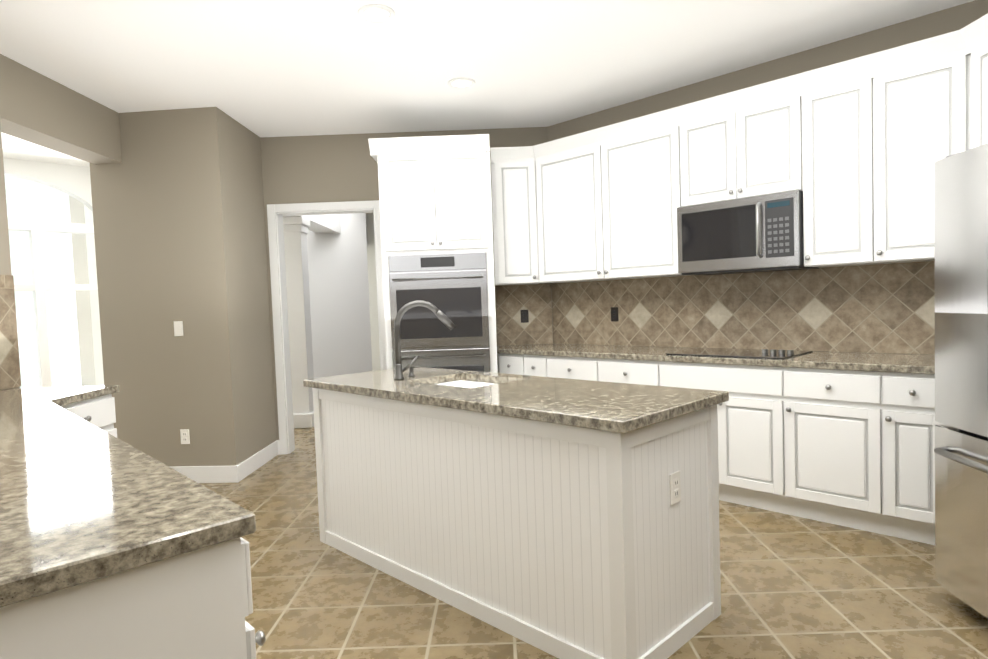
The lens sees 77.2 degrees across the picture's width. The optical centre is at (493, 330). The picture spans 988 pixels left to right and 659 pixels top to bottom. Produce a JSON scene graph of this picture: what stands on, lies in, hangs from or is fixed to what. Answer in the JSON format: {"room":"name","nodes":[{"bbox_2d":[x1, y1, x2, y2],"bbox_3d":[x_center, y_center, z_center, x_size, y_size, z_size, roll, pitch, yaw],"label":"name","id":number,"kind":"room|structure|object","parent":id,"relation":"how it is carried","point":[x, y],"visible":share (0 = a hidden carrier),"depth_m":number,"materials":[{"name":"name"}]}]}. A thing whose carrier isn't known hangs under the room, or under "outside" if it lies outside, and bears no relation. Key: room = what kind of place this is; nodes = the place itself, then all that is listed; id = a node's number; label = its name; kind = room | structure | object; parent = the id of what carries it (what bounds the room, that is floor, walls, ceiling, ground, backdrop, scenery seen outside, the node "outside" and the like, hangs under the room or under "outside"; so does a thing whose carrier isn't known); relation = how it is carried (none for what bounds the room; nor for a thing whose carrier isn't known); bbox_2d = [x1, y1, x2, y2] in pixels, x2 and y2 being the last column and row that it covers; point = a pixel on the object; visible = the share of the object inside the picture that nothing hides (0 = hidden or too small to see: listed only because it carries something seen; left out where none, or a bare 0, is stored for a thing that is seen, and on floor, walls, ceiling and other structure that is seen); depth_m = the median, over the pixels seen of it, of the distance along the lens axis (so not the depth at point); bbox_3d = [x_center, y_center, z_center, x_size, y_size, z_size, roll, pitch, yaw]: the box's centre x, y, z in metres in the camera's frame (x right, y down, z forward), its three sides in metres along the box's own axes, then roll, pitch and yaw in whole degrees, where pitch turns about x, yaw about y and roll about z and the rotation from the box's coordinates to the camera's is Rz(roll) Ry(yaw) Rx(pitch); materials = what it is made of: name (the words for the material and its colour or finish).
{"room":"kitchen","nodes":[
{"label":"kitchen","id":0,"kind":"room"},
{"bbox_2d":[0,121,19,389],"bbox_3d":[-2.892,-0.147,3.057,0.220,2.830,1.055,-2,3,0],"label":"wall","id":1,"kind":"structure","parent":0,"point":[5,263],"depth_m":3.53,"materials":[{"name":"beige paint"}]},
{"bbox_2d":[0,279,47,398],"bbox_3d":[-2.769,0.061,3.119,0.677,0.568,0.676,-5,4,-45],"label":"backsplash","id":2,"kind":"structure","parent":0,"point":[10,377],"depth_m":3.51,"materials":[{"name":"beige tile"}]},
{"bbox_2d":[0,54,121,163],"bbox_3d":[-2.932,-1.427,4.110,0.220,0.370,1.171,-2,3,0],"label":"wall","id":3,"kind":"structure","parent":0,"point":[37,108],"depth_m":4.01,"materials":[{"name":"beige paint"}]},
{"bbox_2d":[69,196,103,385],"bbox_3d":[-4.333,-0.402,9.547,0.150,2.830,6.000,-2,3,0],"label":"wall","id":4,"kind":"structure","parent":0,"point":[88,314],"depth_m":6.56,"materials":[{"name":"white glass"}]},
{"bbox_2d":[5,176,81,387],"bbox_3d":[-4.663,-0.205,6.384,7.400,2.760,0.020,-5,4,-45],"label":"window","id":5,"kind":"structure","parent":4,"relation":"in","point":[26,200],"depth_m":6.41,"materials":[{"name":"glass"}]},
{"bbox_2d":[89,107,275,466],"bbox_3d":[-2.524,-0.257,5.112,1.032,2.830,0.866,-2,3,1],"label":"wall block","id":6,"kind":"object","parent":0,"point":[178,213],"visible":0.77,"depth_m":4.72,"materials":[{"name":"beige paint"}]},
{"bbox_2d":[174,321,189,443],"bbox_3d":[-2.385,0.397,4.728,0.070,0.944,0.009,-2,3,5],"label":"electrical outlets","id":7,"kind":"object","parent":6,"relation":"attached to","point":[178,331],"visible":1,"depth_m":4.71,"materials":[{"name":"white plastic"}]},
{"bbox_2d":[170,466,238,482],"bbox_3d":[-2.440,1.108,4.766,0.978,0.130,0.014,-2,3,5],"label":"baseboard","id":8,"kind":"structure","parent":6,"relation":"attached to","point":[213,474],"depth_m":4.74,"materials":[{"name":"white wood"}]},
{"bbox_2d":[237,440,277,481],"bbox_3d":[-1.958,1.072,5.167,0.014,0.130,0.866,-2,3,0],"label":"baseboard","id":9,"kind":"structure","parent":6,"relation":"attached to","point":[253,463],"depth_m":5.11,"materials":[{"name":"white wood"}]},
{"bbox_2d":[3,158,371,387],"bbox_3d":[-4.418,-0.237,6.134,7.400,2.830,0.180,-5,4,-45],"label":"wall","id":10,"kind":"structure","parent":0,"point":[339,301],"depth_m":8.18,"materials":[{"name":"white paint"}]},
{"bbox_2d":[283,213,366,239],"bbox_3d":[-2.221,-1.541,7.650,0.280,0.530,5.000,-2,3,0],"label":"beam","id":11,"kind":"structure","parent":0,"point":[326,223],"depth_m":7.76,"materials":[{"name":"white paint"}]},
{"bbox_2d":[366,213,379,370],"bbox_3d":[-4.609,-0.425,10.229,8.000,2.830,0.150,-2,3,0],"label":"wall","id":12,"kind":"structure","parent":0,"point":[373,305],"depth_m":10.13,"materials":[{"name":"white paint"}]},
{"bbox_2d":[260,127,553,440],"bbox_3d":[-0.721,-0.346,5.604,2.684,2.830,0.150,-2,3,0],"label":"wall","id":13,"kind":"structure","parent":0,"point":[321,168],"depth_m":5.48,"materials":[{"name":"beige paint"}]},
{"bbox_2d":[267,200,386,454],"bbox_3d":[-1.462,-0.024,5.612,1.020,2.240,0.168,-2,3,0],"label":"door frame","id":14,"kind":"structure","parent":13,"relation":"attached to","point":[281,335],"depth_m":5.53,"materials":[{"name":"white wood"}]},
{"bbox_2d":[491,150,541,285],"bbox_3d":[0.203,-0.916,5.308,0.497,1.031,0.560,-5,4,-45],"label":"upper cabinet","id":15,"kind":"object","parent":13,"relation":"attached to","point":[514,177],"depth_m":5.15,"materials":[{"name":"white wood"}]},
{"bbox_2d":[495,286,553,345],"bbox_3d":[0.268,-0.145,5.518,0.357,0.533,0.357,-5,4,-45],"label":"backsplash","id":16,"kind":"structure","parent":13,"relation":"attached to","point":[524,314],"depth_m":5.51,"materials":[{"name":"brown tile"}]},
{"bbox_2d":[0,0,974,166],"bbox_3d":[-1.504,-1.709,3.782,16.000,0.120,19.000,-5,4,-45],"label":"ceiling","id":17,"kind":"structure","parent":0,"point":[272,68],"depth_m":3.74,"materials":[{"name":"white paint"}]},
{"bbox_2d":[358,4,394,22],"bbox_3d":[-0.610,-1.648,3.220,0.194,0.012,0.194,-5,4,-45],"label":"recessed light","id":18,"kind":"object","parent":17,"relation":"in","point":[376,13],"visible":1,"depth_m":3.21,"materials":[{"name":"white"}]},
{"bbox_2d":[448,77,474,88],"bbox_3d":[-0.225,-1.713,4.281,0.194,0.012,0.194,-5,4,-45],"label":"recessed light","id":19,"kind":"object","parent":17,"relation":"in","point":[461,83],"visible":0.98,"depth_m":4.28,"materials":[{"name":"white"}]},
{"bbox_2d":[490,145,541,157],"bbox_3d":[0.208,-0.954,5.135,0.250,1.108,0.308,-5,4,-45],"label":"crown molding","id":20,"kind":"structure","parent":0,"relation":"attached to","point":[536,149],"depth_m":5.07,"materials":[{"name":"white wood"}]},
{"bbox_2d":[199,427,987,658],"bbox_3d":[-1.397,1.236,3.921,16.000,0.120,19.000,-5,4,-45],"label":"floor","id":21,"kind":"structure","parent":0,"point":[794,587],"depth_m":2.68,"materials":[{"name":"tile"}]},
{"bbox_2d":[0,539,265,658],"bbox_3d":[-0.911,0.850,1.188,0.902,0.875,0.560,-5,4,-45],"label":"base cabinet","id":22,"kind":"object","parent":21,"relation":"on","point":[197,606],"depth_m":1.10,"materials":[{"name":"white wood"}]},
{"bbox_2d":[0,385,255,610],"bbox_3d":[-1.732,0.371,2.225,1.254,0.039,3.239,-5,4,-45],"label":"countertop","id":23,"kind":"structure","parent":22,"relation":"on","point":[80,505],"depth_m":1.29,"materials":[{"name":"stone"}]},
{"bbox_2d":[283,216,313,427],"bbox_3d":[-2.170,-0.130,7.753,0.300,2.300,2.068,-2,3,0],"label":"column","id":24,"kind":"structure","parent":21,"relation":"on","point":[296,231],"depth_m":6.77,"materials":[{"name":"white"}]},
{"bbox_2d":[368,134,497,372],"bbox_3d":[-0.444,-0.200,5.109,0.910,2.565,0.828,-2,3,0],"label":"oven unit","id":25,"kind":"object","parent":21,"relation":"on","point":[435,203],"visible":0.79,"depth_m":4.74,"materials":[{"name":"white painted wood"},{"name":"nickel"}]},
{"bbox_2d":[498,354,513,373],"bbox_3d":[0.374,0.608,5.301,0.626,0.874,0.272,-5,4,-45],"label":"base cabinet","id":26,"kind":"object","parent":21,"relation":"on","point":[505,362],"depth_m":5.11,"materials":[{"name":"white wood"}]},
{"bbox_2d":[312,388,720,658],"bbox_3d":[-0.041,0.733,2.984,0.684,0.875,2.015,-5,4,-45],"label":"kitchen island","id":27,"kind":"object","parent":21,"relation":"on","point":[562,518],"depth_m":2.40,"materials":[{"name":"white wood"}]},
{"bbox_2d":[303,368,728,435],"bbox_3d":[-0.057,0.276,2.961,0.755,0.039,2.084,-5,4,-45],"label":"island countertop","id":28,"kind":"structure","parent":27,"relation":"on","point":[596,406],"depth_m":2.53,"materials":[{"name":"stone"}]},
{"bbox_2d":[391,300,455,379],"bbox_3d":[-0.386,0.043,3.323,0.306,0.415,0.232,-5,4,-45],"label":"faucet","id":29,"kind":"object","parent":28,"relation":"on","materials":[{"name":"silver metal"}]},
{"bbox_2d":[427,376,502,387],"bbox_3d":[-0.144,0.385,3.169,0.405,0.216,0.524,-5,4,-45],"label":"sink","id":30,"kind":"object","parent":28,"relation":"in","point":[463,381],"depth_m":3.35,"materials":[{"name":"silver metal"}]},
{"bbox_2d":[514,354,541,376],"bbox_3d":[0.554,0.610,5.119,0.626,0.874,0.364,-5,4,-45],"label":"base cabinet","id":31,"kind":"object","parent":21,"relation":"on","point":[524,364],"depth_m":4.93,"materials":[{"name":"white wood"}]},
{"bbox_2d":[542,354,585,379],"bbox_3d":[0.830,0.613,4.841,0.626,0.874,0.541,-5,4,-45],"label":"base cabinet","id":32,"kind":"object","parent":21,"relation":"on","point":[568,366],"depth_m":4.67,"materials":[{"name":"white wood"}]},
{"bbox_2d":[586,358,645,384],"bbox_3d":[1.152,0.617,4.516,0.626,0.874,0.617,-5,4,-45],"label":"base cabinet","id":33,"kind":"object","parent":21,"relation":"on","point":[618,370],"depth_m":4.34,"materials":[{"name":"white wood"}]},
{"bbox_2d":[646,358,769,510],"bbox_3d":[1.606,0.623,4.059,0.626,0.874,0.917,-5,4,-45],"label":"base cabinet","id":34,"kind":"object","parent":21,"relation":"on","point":[743,421],"depth_m":3.76,"materials":[{"name":"white wood"}]},
{"bbox_2d":[770,366,865,530],"bbox_3d":[2.058,0.628,3.602,0.626,0.874,0.612,-5,4,-45],"label":"base cabinet","id":35,"kind":"object","parent":21,"relation":"on","point":[818,427],"depth_m":3.43,"materials":[{"name":"white wood"}]},
{"bbox_2d":[498,342,934,373],"bbox_3d":[1.238,0.161,4.385,0.636,0.039,3.324,-5,4,-45],"label":"countertop","id":36,"kind":"structure","parent":35,"relation":"on","point":[856,360],"depth_m":3.78,"materials":[{"name":"stone"}]},
{"bbox_2d":[666,342,813,357],"bbox_3d":[1.587,0.131,4.034,0.500,0.029,0.755,-5,4,-45],"label":"cooktop","id":37,"kind":"object","parent":36,"relation":"in","point":[703,347],"depth_m":4.08,"materials":[{"name":"black glass"}]},
{"bbox_2d":[862,370,944,544],"bbox_3d":[2.308,0.631,3.351,0.626,0.874,0.341,-5,4,-45],"label":"base cabinet","id":38,"kind":"object","parent":21,"relation":"on","point":[898,406],"depth_m":3.16,"materials":[{"name":"white wood"}]},
{"bbox_2d":[934,143,987,617],"bbox_3d":[2.183,0.220,2.105,0.950,1.822,0.850,-2,3,0],"label":"fridge","id":39,"kind":"object","parent":21,"relation":"on","point":[961,348],"visible":1,"depth_m":2.36,"materials":[{"name":"grey metal"}]},
{"bbox_2d":[547,0,987,354],"bbox_3d":[1.689,-0.378,4.450,0.150,2.830,3.370,-5,4,-45],"label":"wall","id":40,"kind":"structure","parent":0,"point":[948,20],"depth_m":4.00,"materials":[{"name":"beige paint"}]},
{"bbox_2d":[538,138,609,285],"bbox_3d":[0.698,-0.920,5.018,0.383,1.031,0.760,-5,4,-45],"label":"upper cabinet","id":41,"kind":"object","parent":40,"relation":"attached to","point":[574,181],"depth_m":4.87,"materials":[{"name":"white wood"}]},
{"bbox_2d":[610,307,618,321],"bbox_3d":[0.984,-0.136,5.056,0.008,0.114,0.070,-5,4,-45],"label":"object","id":42,"kind":"structure","parent":40,"relation":"attached to","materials":[{"name":"black plastic"}]},
{"bbox_2d":[606,118,717,281],"bbox_3d":[1.166,-0.916,4.576,0.341,1.031,0.765,-5,4,-45],"label":"upper cabinet","id":43,"kind":"object","parent":40,"relation":"attached to","point":[650,164],"depth_m":4.43,"materials":[{"name":"white wood"}]},
{"bbox_2d":[670,174,805,273],"bbox_3d":[1.643,-0.653,4.045,0.442,0.510,0.779,-5,4,-45],"label":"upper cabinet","id":44,"kind":"object","parent":40,"relation":"attached to","point":[762,254],"depth_m":3.91,"materials":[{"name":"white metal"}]},
{"bbox_2d":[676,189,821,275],"bbox_3d":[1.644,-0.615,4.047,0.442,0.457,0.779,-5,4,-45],"label":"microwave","id":45,"kind":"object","parent":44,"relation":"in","point":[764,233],"depth_m":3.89,"materials":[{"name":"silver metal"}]},
{"bbox_2d":[686,86,801,189],"bbox_3d":[1.661,-1.137,4.058,0.341,0.577,0.785,-5,4,-45],"label":"upper cabinet","id":46,"kind":"object","parent":40,"relation":"attached to","point":[761,138],"depth_m":3.89,"materials":[{"name":"white wood"}]},
{"bbox_2d":[551,258,969,355],"bbox_3d":[1.574,-0.143,4.472,0.008,0.534,2.980,-5,4,-45],"label":"backsplash","id":47,"kind":"structure","parent":40,"relation":"attached to","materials":[{"name":"brown tile"}]},
{"bbox_2d":[802,74,857,269],"bbox_3d":[2.076,-0.906,3.659,0.341,1.031,0.490,-5,4,-45],"label":"upper cabinet","id":48,"kind":"object","parent":40,"relation":"attached to","point":[827,107],"depth_m":3.57,"materials":[{"name":"white wood"}]},
{"bbox_2d":[854,54,949,265],"bbox_3d":[2.336,-0.901,3.362,0.391,1.031,0.537,-5,4,-45],"label":"upper cabinet","id":49,"kind":"object","parent":40,"relation":"attached to","point":[894,165],"depth_m":3.35,"materials":[{"name":"white wood"}]},
{"bbox_2d":[918,14,987,154],"bbox_3d":[2.554,-1.086,2.342,1.305,0.581,1.305,-5,4,-45],"label":"upper cabinet","id":50,"kind":"object","parent":40,"relation":"attached to","point":[953,66],"depth_m":3.13,"materials":[{"name":"white wood"}]}
]}

